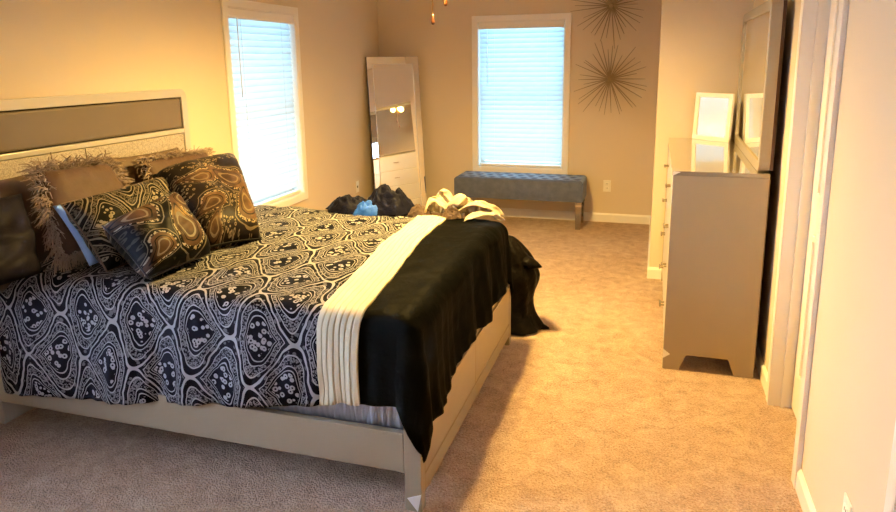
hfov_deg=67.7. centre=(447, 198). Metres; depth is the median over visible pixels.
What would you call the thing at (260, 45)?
window blind
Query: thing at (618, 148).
wall
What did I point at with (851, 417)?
wall
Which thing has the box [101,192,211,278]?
throw cushion
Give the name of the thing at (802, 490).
baseboard
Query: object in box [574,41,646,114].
starburst ornament
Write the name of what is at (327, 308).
comforter
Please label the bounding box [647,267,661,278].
baseboard
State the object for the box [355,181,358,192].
outlet plate
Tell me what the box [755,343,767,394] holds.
baseboard
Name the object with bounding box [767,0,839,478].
door
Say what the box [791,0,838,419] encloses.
door
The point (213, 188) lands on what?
pillow sham
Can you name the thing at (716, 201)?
dresser
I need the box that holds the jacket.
[325,184,413,215]
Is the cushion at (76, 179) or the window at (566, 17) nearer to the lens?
the cushion at (76, 179)
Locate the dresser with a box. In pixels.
[659,138,770,378]
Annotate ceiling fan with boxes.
[431,0,447,24]
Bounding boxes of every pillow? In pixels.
[0,175,54,292]
[0,193,42,285]
[53,205,98,265]
[111,148,177,184]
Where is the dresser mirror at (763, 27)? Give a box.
[734,0,787,171]
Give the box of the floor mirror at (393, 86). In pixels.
[365,56,426,205]
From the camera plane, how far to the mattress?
2.46 m
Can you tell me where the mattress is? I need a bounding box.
[269,403,402,429]
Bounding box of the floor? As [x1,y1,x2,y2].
[0,212,801,511]
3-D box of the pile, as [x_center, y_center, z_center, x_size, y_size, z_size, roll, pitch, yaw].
[0.100,0.035,3.744,0.466,0.152,0.220,3,12,17]
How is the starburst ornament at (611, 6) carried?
attached to the wall at (618, 148)
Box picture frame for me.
[692,92,734,142]
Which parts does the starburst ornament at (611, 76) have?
rod, rod, rod, rod, rod, rod, rod, rod, rod, rod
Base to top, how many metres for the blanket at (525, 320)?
0.597 m
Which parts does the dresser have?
drawer, drawer, panel, drawer, drawer, drawer, drawer, drawer, drawer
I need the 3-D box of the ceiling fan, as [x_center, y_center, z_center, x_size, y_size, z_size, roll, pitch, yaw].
[-0.036,-1.313,3.442,1.204,0.810,1.150,3,12,17]
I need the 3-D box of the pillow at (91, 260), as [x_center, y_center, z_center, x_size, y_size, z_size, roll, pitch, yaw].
[-1.530,0.107,3.094,0.200,0.249,0.555,3,12,17]
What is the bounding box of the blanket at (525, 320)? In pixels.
[508,235,548,335]
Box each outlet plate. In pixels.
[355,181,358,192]
[603,180,610,191]
[842,492,852,511]
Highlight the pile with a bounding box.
[424,189,504,220]
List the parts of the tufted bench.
seat, leg, leg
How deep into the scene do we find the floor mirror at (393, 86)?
6.86 m
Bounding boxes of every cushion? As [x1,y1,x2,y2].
[17,149,134,274]
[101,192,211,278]
[132,146,215,180]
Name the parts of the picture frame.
glass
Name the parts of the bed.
glitter panel, headboard, upholstered panel, headboard rail, headboard, glitter panel, rail, footboard post, drawer, footboard, drawer, footboard post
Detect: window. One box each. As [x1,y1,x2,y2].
[220,0,307,206]
[472,13,571,174]
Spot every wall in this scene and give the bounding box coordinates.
[0,0,378,209]
[377,0,661,215]
[649,0,753,266]
[753,0,895,511]
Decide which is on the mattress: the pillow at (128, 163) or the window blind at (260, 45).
the pillow at (128, 163)
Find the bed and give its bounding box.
[0,89,510,511]
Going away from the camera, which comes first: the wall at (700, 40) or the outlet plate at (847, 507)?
the outlet plate at (847, 507)
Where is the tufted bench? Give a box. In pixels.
[454,171,586,229]
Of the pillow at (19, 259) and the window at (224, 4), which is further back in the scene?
the window at (224, 4)
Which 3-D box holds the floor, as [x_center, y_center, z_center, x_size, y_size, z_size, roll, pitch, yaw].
[-0.223,1.066,3.030,3.890,0.100,8.620,3,12,17]
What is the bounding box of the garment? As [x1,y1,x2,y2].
[353,200,377,215]
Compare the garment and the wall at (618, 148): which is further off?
the wall at (618, 148)
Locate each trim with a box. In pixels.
[766,0,849,488]
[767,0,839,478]
[883,421,895,511]
[892,485,895,511]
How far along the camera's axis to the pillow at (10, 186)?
2.96 m
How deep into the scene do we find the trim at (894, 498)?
1.54 m
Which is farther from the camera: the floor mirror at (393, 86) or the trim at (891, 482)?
the floor mirror at (393, 86)
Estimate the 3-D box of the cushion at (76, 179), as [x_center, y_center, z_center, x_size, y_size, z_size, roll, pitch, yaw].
[-1.652,0.027,3.078,0.335,0.512,0.654,3,12,19]
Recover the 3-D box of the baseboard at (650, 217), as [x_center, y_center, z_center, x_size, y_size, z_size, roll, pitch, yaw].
[1.744,0.380,5.781,0.013,0.088,1.721,3,12,17]
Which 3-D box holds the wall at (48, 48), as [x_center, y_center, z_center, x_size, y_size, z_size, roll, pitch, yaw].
[-2.005,-0.359,3.374,0.150,2.600,8.470,3,12,17]
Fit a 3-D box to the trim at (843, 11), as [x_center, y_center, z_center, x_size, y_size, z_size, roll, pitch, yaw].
[1.410,-0.005,2.647,0.018,2.110,0.715,3,12,17]
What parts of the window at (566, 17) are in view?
pane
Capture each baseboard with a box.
[433,206,650,223]
[647,217,650,266]
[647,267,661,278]
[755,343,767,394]
[795,469,815,511]
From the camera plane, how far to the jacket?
3.81 m
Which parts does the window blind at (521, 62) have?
ladder cord, rail, ladder cord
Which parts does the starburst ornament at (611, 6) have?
rod, rod, rod, rod, rod, rod, rod, rod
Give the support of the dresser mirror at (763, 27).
on the dresser
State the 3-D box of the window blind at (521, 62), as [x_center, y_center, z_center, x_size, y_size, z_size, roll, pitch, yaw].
[0.733,-1.044,6.757,0.854,1.452,0.081,3,12,17]
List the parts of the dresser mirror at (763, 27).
glass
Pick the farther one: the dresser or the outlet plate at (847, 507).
the dresser
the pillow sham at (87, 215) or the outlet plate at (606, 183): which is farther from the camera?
the outlet plate at (606, 183)
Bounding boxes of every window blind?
[228,8,300,205]
[479,20,564,167]
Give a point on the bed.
(133, 123)
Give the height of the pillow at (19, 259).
0.334 m
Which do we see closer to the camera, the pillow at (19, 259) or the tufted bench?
the pillow at (19, 259)
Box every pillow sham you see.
[60,177,170,271]
[151,153,261,250]
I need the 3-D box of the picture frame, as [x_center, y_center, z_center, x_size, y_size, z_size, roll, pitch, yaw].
[1.782,-0.549,4.486,0.042,0.318,0.300,-7,13,-28]
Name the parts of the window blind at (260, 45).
ladder cord, rail, ladder cord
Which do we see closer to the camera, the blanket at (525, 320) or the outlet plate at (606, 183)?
the blanket at (525, 320)
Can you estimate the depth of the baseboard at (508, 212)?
6.81 m
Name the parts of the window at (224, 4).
sash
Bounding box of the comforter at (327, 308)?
[0,204,513,462]
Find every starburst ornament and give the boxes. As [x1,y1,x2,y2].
[570,0,642,48]
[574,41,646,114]

